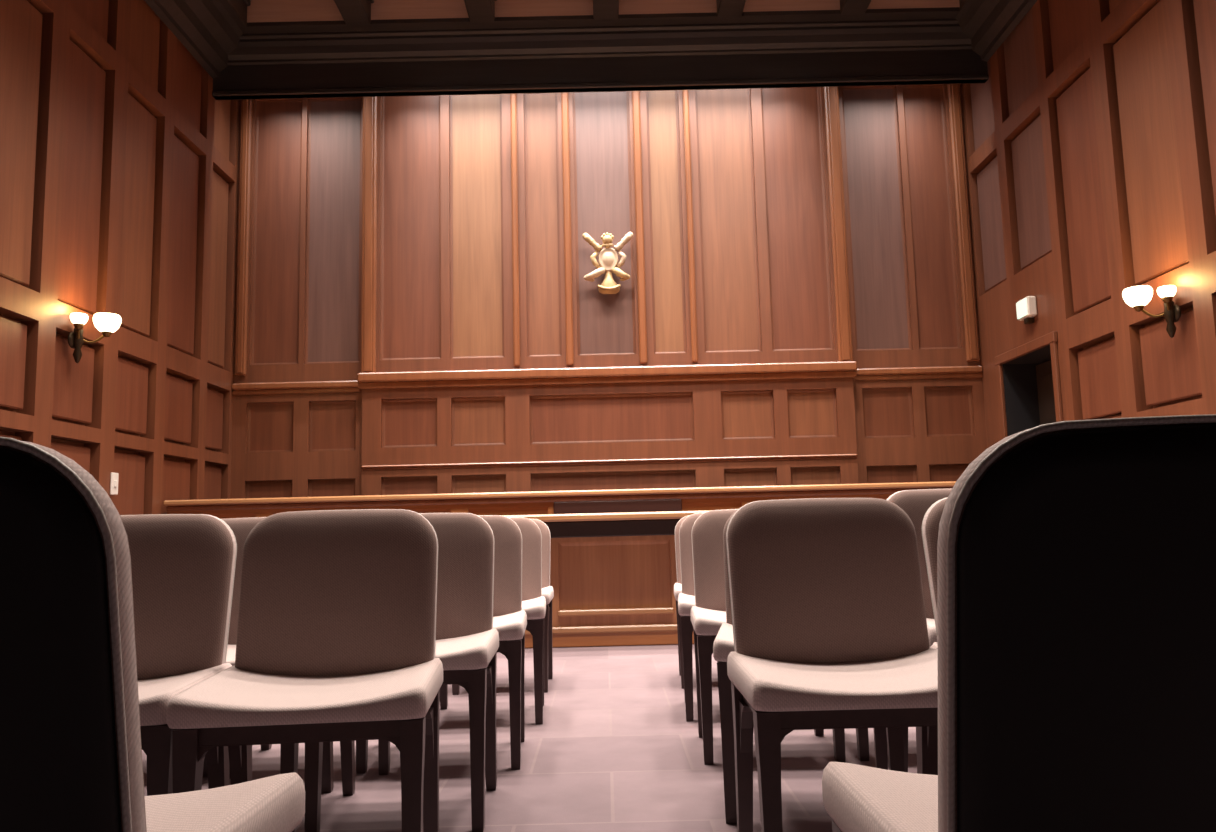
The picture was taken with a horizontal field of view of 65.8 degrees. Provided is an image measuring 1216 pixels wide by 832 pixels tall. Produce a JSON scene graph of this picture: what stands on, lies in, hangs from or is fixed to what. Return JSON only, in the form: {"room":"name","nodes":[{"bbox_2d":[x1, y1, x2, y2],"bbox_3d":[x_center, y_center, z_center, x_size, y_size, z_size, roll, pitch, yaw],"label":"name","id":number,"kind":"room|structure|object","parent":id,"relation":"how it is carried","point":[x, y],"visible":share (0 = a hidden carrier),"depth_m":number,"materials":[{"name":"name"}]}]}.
{"room":"courtroom","nodes":[
{"label":"courtroom","id":0,"kind":"room"},
{"bbox_2d":[0,0,239,514],"bbox_3d":[-3.753,-1.619,3.105,0.250,5.620,12.200,-1,-7,0],"label":"wall","id":1,"kind":"structure","parent":0,"point":[119,155],"depth_m":7.02,"materials":[{"name":"brown wood"}]},
{"bbox_2d":[68,313,121,362],"bbox_3d":[-3.489,-0.523,6.389,0.319,0.348,0.176,3,-8,-35],"label":"wall sconce","id":2,"kind":"object","parent":1,"relation":"attached to","point":[106,323],"visible":1,"depth_m":6.35,"materials":[{"name":"white glass"}]},
{"bbox_2d":[110,472,118,494],"bbox_3d":[-3.584,0.493,6.832,0.023,0.160,0.096,-1,-7,0],"label":"light switch","id":3,"kind":"object","parent":1,"relation":"attached to","point":[114,476],"visible":1,"depth_m":6.82,"materials":[{"name":"white plastic"}]},
{"bbox_2d":[144,0,242,78],"bbox_3d":[-3.523,-4.143,3.084,0.330,0.615,11.560,-1,-7,0],"label":"trim","id":4,"kind":"structure","parent":1,"relation":"attached to","point":[205,28],"depth_m":8.23,"materials":[{"name":"brown wood"}]},
{"bbox_2d":[219,0,250,27],"bbox_3d":[-3.399,-4.341,2.987,0.290,0.260,11.320,-1,-7,0],"label":"ceiling beam","id":5,"kind":"structure","parent":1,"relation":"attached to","point":[237,9],"depth_m":8.41,"materials":[{"name":"brown wood"}]},
{"bbox_2d":[142,644,916,831],"bbox_3d":[0.267,1.157,2.834,8.253,0.150,12.700,-1,-7,0],"label":"floor","id":6,"kind":"structure","parent":0,"point":[614,749],"depth_m":3.00,"materials":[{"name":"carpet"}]},
{"bbox_2d":[0,437,304,831],"bbox_3d":[-0.587,0.453,0.877,0.470,0.827,0.468,-1,-7,0],"label":"chair","id":7,"kind":"object","parent":6,"relation":"on","point":[71,749],"visible":1,"depth_m":0.71,"materials":[{"name":"beige fabric"}]},
{"bbox_2d":[120,514,236,795],"bbox_3d":[-1.067,0.605,1.956,0.470,0.803,0.468,-1,-7,-5],"label":"chair","id":8,"kind":"object","parent":6,"relation":"on","point":[183,566],"visible":0.34,"depth_m":2.12,"materials":[{"name":"beige fabric"}]},
{"bbox_2d":[202,754,207,777],"bbox_3d":[-1.484,0.761,3.180,0.470,0.803,0.468,-1,-7,-3],"label":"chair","id":9,"kind":"object","parent":6,"relation":"on","point":[205,771],"visible":0.02,"depth_m":2.94,"materials":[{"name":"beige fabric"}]},
{"bbox_2d":[221,517,333,830],"bbox_3d":[-1.028,0.680,2.597,0.470,0.803,0.468,-1,-7,-2],"label":"chair","id":10,"kind":"object","parent":6,"relation":"on","point":[241,528],"visible":0.03,"depth_m":2.73,"materials":[{"name":"beige fabric"}]},
{"bbox_2d":[229,740,367,774],"bbox_3d":[-0.999,0.749,3.183,0.470,0.803,0.468,-1,-7,-3],"label":"chair","id":11,"kind":"object","parent":6,"relation":"on","point":[361,745],"visible":0.02,"depth_m":2.95,"materials":[{"name":"black wood"}]},
{"bbox_2d":[167,509,442,831],"bbox_3d":[-0.593,0.593,1.953,0.470,0.803,0.468,-1,-7,-5],"label":"chair","id":12,"kind":"object","parent":6,"relation":"on","point":[336,630],"visible":1,"depth_m":2.08,"materials":[{"name":"beige fabric"}]},
{"bbox_2d":[305,513,498,831],"bbox_3d":[-0.546,0.666,2.579,0.470,0.803,0.468,-1,-7,-2],"label":"chair","id":13,"kind":"object","parent":6,"relation":"on","point":[467,642],"visible":0.48,"depth_m":2.70,"materials":[{"name":"beige fabric"}]},
{"bbox_2d":[378,515,526,774],"bbox_3d":[-0.514,0.738,3.185,0.470,0.803,0.468,-1,-7,-3],"label":"chair","id":14,"kind":"object","parent":6,"relation":"on","point":[509,619],"visible":0.37,"depth_m":3.31,"materials":[{"name":"beige fabric"}]},
{"bbox_2d":[440,517,545,724],"bbox_3d":[-0.491,0.818,3.860,0.470,0.803,0.468,-1,-7,-3],"label":"chair","id":15,"kind":"object","parent":6,"relation":"on","point":[533,602],"visible":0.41,"depth_m":3.98,"materials":[{"name":"beige fabric"}]},
{"bbox_2d":[452,519,553,694],"bbox_3d":[-0.506,0.903,4.575,0.470,0.803,0.468,-1,-7,0],"label":"chair","id":16,"kind":"object","parent":6,"relation":"on","point":[547,590],"visible":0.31,"depth_m":4.69,"materials":[{"name":"beige fabric"}]},
{"bbox_2d":[163,481,955,518],"bbox_3d":[-0.018,1.159,7.878,7.113,1.052,0.720,-1,-7,0],"label":"railing","id":17,"kind":"object","parent":6,"relation":"on","point":[699,498],"visible":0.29,"depth_m":7.60,"materials":[{"name":"brown wood"}]},
{"bbox_2d":[501,510,711,647],"bbox_3d":[0.035,1.068,6.217,3.700,0.838,0.840,-1,-7,0],"label":"desk","id":18,"kind":"object","parent":6,"relation":"on","point":[613,576],"visible":0.21,"depth_m":6.02,"materials":[{"name":"brown wood"}]},
{"bbox_2d":[674,515,689,688],"bbox_3d":[0.559,0.878,4.581,0.470,0.803,0.468,-2,-7,3],"label":"chair","id":19,"kind":"object","parent":6,"relation":"on","point":[677,586],"visible":0.19,"depth_m":4.71,"materials":[{"name":"beige fabric"}]},
{"bbox_2d":[678,513,702,721],"bbox_3d":[0.523,0.791,3.846,0.470,0.803,0.468,-2,-7,4],"label":"chair","id":20,"kind":"object","parent":6,"relation":"on","point":[686,599],"visible":0.31,"depth_m":3.67,"materials":[{"name":"beige fabric"}]},
{"bbox_2d":[690,509,845,764],"bbox_3d":[0.522,0.713,3.190,0.470,0.803,0.468,-2,-7,3],"label":"chair","id":21,"kind":"object","parent":6,"relation":"on","point":[708,614],"visible":0.36,"depth_m":3.31,"materials":[{"name":"beige fabric"}]},
{"bbox_2d":[713,512,904,823],"bbox_3d":[0.538,0.639,2.574,0.470,0.803,0.468,-3,-7,10],"label":"chair","id":22,"kind":"object","parent":6,"relation":"on","point":[892,738],"visible":0.23,"depth_m":2.39,"materials":[{"name":"beige fabric"}]},
{"bbox_2d":[726,498,937,831],"bbox_3d":[0.504,0.568,1.964,0.470,0.803,0.468,-1,-7,0],"label":"chair","id":23,"kind":"object","parent":6,"relation":"on","point":[829,622],"visible":0.88,"depth_m":2.09,"materials":[{"name":"beige fabric"}]},
{"bbox_2d":[856,728,868,760],"bbox_3d":[1.007,0.702,3.193,0.470,0.803,0.468,-2,-7,2],"label":"chair","id":24,"kind":"object","parent":6,"relation":"on","point":[862,738],"visible":0.02,"depth_m":2.95,"materials":[{"name":"black wood"}]},
{"bbox_2d":[887,488,951,771],"bbox_3d":[1.047,0.611,2.589,0.470,0.839,0.468,-1,-7,0],"label":"chair","id":25,"kind":"object","parent":6,"relation":"on","point":[915,503],"visible":0.04,"depth_m":2.79,"materials":[{"name":"beige fabric"}]},
{"bbox_2d":[922,497,947,648],"bbox_3d":[0.989,0.565,2.041,0.470,0.803,0.468,-1,-7,0],"label":"chair","id":26,"kind":"object","parent":6,"relation":"on","point":[931,520],"visible":0.12,"depth_m":2.24,"materials":[{"name":"beige fabric"}]},
{"bbox_2d":[822,414,1215,831],"bbox_3d":[0.487,0.432,0.887,0.470,0.819,0.468,-1,-7,0],"label":"chair","id":27,"kind":"object","parent":6,"relation":"on","point":[1076,559],"visible":1,"depth_m":0.72,"materials":[{"name":"beige fabric"}]},
{"bbox_2d":[230,84,986,498],"bbox_3d":[-0.016,-0.978,9.256,7.253,5.620,0.350,-1,-7,0],"label":"wall","id":28,"kind":"structure","parent":0,"point":[764,275],"depth_m":9.18,"materials":[{"name":"brown wood"}]},
{"bbox_2d":[235,99,251,375],"bbox_3d":[-3.587,-2.018,9.265,0.105,3.280,0.062,-1,-7,0],"label":"trim","id":29,"kind":"structure","parent":28,"relation":"attached to","point":[246,105],"depth_m":9.21,"materials":[{"name":"brown wood"}]},
{"bbox_2d":[232,380,360,394],"bbox_3d":[-3.006,-0.273,9.065,1.238,0.110,0.050,-1,-7,0],"label":"trim","id":30,"kind":"structure","parent":28,"relation":"attached to","point":[312,386],"depth_m":9.05,"materials":[{"name":"brown wood"}]},
{"bbox_2d":[361,97,376,372],"bbox_3d":[-2.327,-2.045,9.165,0.135,3.310,0.072,-1,-7,0],"label":"trim","id":31,"kind":"structure","parent":28,"relation":"attached to","point":[369,156],"depth_m":9.10,"materials":[{"name":"brown wood"}]},
{"bbox_2d":[510,94,519,366],"bbox_3d":[-0.911,-2.097,9.191,0.059,3.270,0.040,-1,-7,0],"label":"trim","id":32,"kind":"structure","parent":28,"relation":"attached to","point":[513,100],"depth_m":9.14,"materials":[{"name":"brown wood"}]},
{"bbox_2d":[561,92,573,364],"bbox_3d":[-0.402,-2.109,9.196,0.069,3.270,0.035,-1,-7,0],"label":"trim","id":33,"kind":"structure","parent":28,"relation":"attached to","point":[564,96],"depth_m":9.14,"materials":[{"name":"brown wood"}]},
{"bbox_2d":[212,0,988,99],"bbox_3d":[-0.072,-3.469,8.739,7.253,0.787,0.345,-1,-7,0],"label":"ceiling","id":34,"kind":"structure","parent":28,"relation":"attached to","point":[286,49],"depth_m":8.77,"materials":[{"name":"brown wood"}]},
{"bbox_2d":[357,361,856,388],"bbox_3d":[-0.004,-0.390,8.967,4.760,0.145,0.085,-1,-7,0],"label":"trim","id":35,"kind":"structure","parent":28,"relation":"attached to","point":[845,369],"depth_m":8.94,"materials":[{"name":"brown wood"}]},
{"bbox_2d":[582,232,632,293],"bbox_3d":[0.005,-1.483,9.085,0.496,0.599,0.119,-1,-7,0],"label":"emblem","id":36,"kind":"object","parent":28,"relation":"attached to","point":[608,259],"depth_m":9.07,"materials":[{"name":"gold metal"}]},
{"bbox_2d":[361,454,857,469],"bbox_3d":[0.016,0.434,8.896,4.700,0.040,0.030,-1,-7,0],"label":"trim","id":37,"kind":"structure","parent":28,"relation":"attached to","point":[830,456],"depth_m":8.89,"materials":[{"name":"brown wood"}]},
{"bbox_2d":[632,91,646,363],"bbox_3d":[0.302,-2.125,9.199,0.074,3.270,0.035,-1,-7,0],"label":"trim","id":38,"kind":"structure","parent":28,"relation":"attached to","point":[635,94],"depth_m":9.15,"materials":[{"name":"brown wood"}]},
{"bbox_2d":[682,90,697,362],"bbox_3d":[0.795,-2.137,9.199,0.057,3.270,0.040,-1,-7,0],"label":"trim","id":39,"kind":"structure","parent":28,"relation":"attached to","point":[694,345],"depth_m":9.15,"materials":[{"name":"brown wood"}]},
{"bbox_2d":[824,87,852,361],"bbox_3d":[2.236,-2.154,9.188,0.135,3.310,0.072,-1,-7,0],"label":"trim","id":40,"kind":"structure","parent":28,"relation":"attached to","point":[831,99],"depth_m":9.13,"materials":[{"name":"brown wood"}]},
{"bbox_2d":[854,366,982,380],"bbox_3d":[3.003,-0.415,9.094,1.245,0.110,0.050,-1,-7,0],"label":"trim","id":41,"kind":"structure","parent":28,"relation":"attached to","point":[950,371],"depth_m":9.08,"materials":[{"name":"brown wood"}]},
{"bbox_2d":[947,84,979,361],"bbox_3d":[3.498,-2.171,9.299,0.120,3.310,0.062,-1,-7,0],"label":"trim","id":42,"kind":"structure","parent":28,"relation":"attached to","point":[954,95],"depth_m":9.24,"materials":[{"name":"brown wood"}]},
{"bbox_2d":[961,0,1215,447],"bbox_3d":[3.933,-1.801,3.144,0.620,5.620,12.200,-1,-7,0],"label":"wall","id":43,"kind":"structure","parent":0,"point":[1090,133],"depth_m":6.98,"materials":[{"name":"brown wood"}]},
{"bbox_2d":[955,0,1036,61],"bbox_3d":[3.398,-4.307,3.119,0.330,0.615,11.560,-1,-7,0],"label":"trim","id":44,"kind":"structure","parent":43,"relation":"attached to","point":[988,23],"depth_m":8.43,"materials":[{"name":"brown wood"}]},
{"bbox_2d":[1016,296,1036,323],"bbox_3d":[3.575,-0.896,8.030,0.087,0.215,0.220,-1,-7,0],"label":"exit sign","id":45,"kind":"object","parent":43,"relation":"attached to","point":[1026,308],"visible":1,"depth_m":7.97,"materials":[{"name":"white plastic"}]},
{"bbox_2d":[995,331,1062,438],"bbox_3d":[3.808,0.489,8.032,0.380,2.235,1.160,-1,-7,0],"label":"door frame","id":46,"kind":"structure","parent":43,"relation":"in","point":[1047,373],"depth_m":8.35,"materials":[{"name":"brown wood"}]},
{"bbox_2d":[1122,285,1180,337],"bbox_3d":[3.505,-0.662,6.057,0.316,0.348,0.176,-5,-8,26],"label":"wall sconce","id":47,"kind":"object","parent":43,"relation":"attached to","point":[1137,297],"visible":1,"depth_m":6.02,"materials":[{"name":"white glass"}]},
{"bbox_3d":[-0.072,-4.554,3.488,7.753,0.120,12.650,-1,-7,0],"label":"ceiling","id":48,"kind":"structure","parent":0,"visible":0},
{"bbox_2d":[334,0,373,24],"bbox_3d":[-2.269,-4.368,2.993,0.290,0.260,11.320,-1,-7,0],"label":"ceiling beam","id":49,"kind":"structure","parent":48,"relation":"attached to","point":[353,12],"depth_m":8.39,"materials":[{"name":"brown wood"}]},
{"bbox_2d":[464,0,496,22],"bbox_3d":[-1.139,-4.395,2.999,0.290,0.260,11.320,-1,-7,0],"label":"ceiling beam","id":50,"kind":"structure","parent":48,"relation":"attached to","point":[479,11],"depth_m":8.41,"materials":[{"name":"brown wood"}]},
{"bbox_2d":[593,0,618,19],"bbox_3d":[-0.010,-4.422,3.004,0.290,0.260,11.320,-1,-7,0],"label":"ceiling beam","id":51,"kind":"structure","parent":48,"relation":"attached to","point":[602,9],"depth_m":8.43,"materials":[{"name":"brown wood"}]},
{"bbox_2d":[716,0,745,16],"bbox_3d":[1.120,-4.449,3.010,0.290,0.260,11.320,-1,-7,0],"label":"trim","id":52,"kind":"structure","parent":48,"relation":"attached to","point":[725,8],"depth_m":8.46,"materials":[{"name":"brown wood"}]},
{"bbox_2d":[840,0,870,14],"bbox_3d":[2.250,-4.476,3.015,0.290,0.260,11.320,-1,-7,0],"label":"trim","id":53,"kind":"structure","parent":48,"relation":"attached to","point":[847,7],"depth_m":8.50,"materials":[{"name":"brown wood"}]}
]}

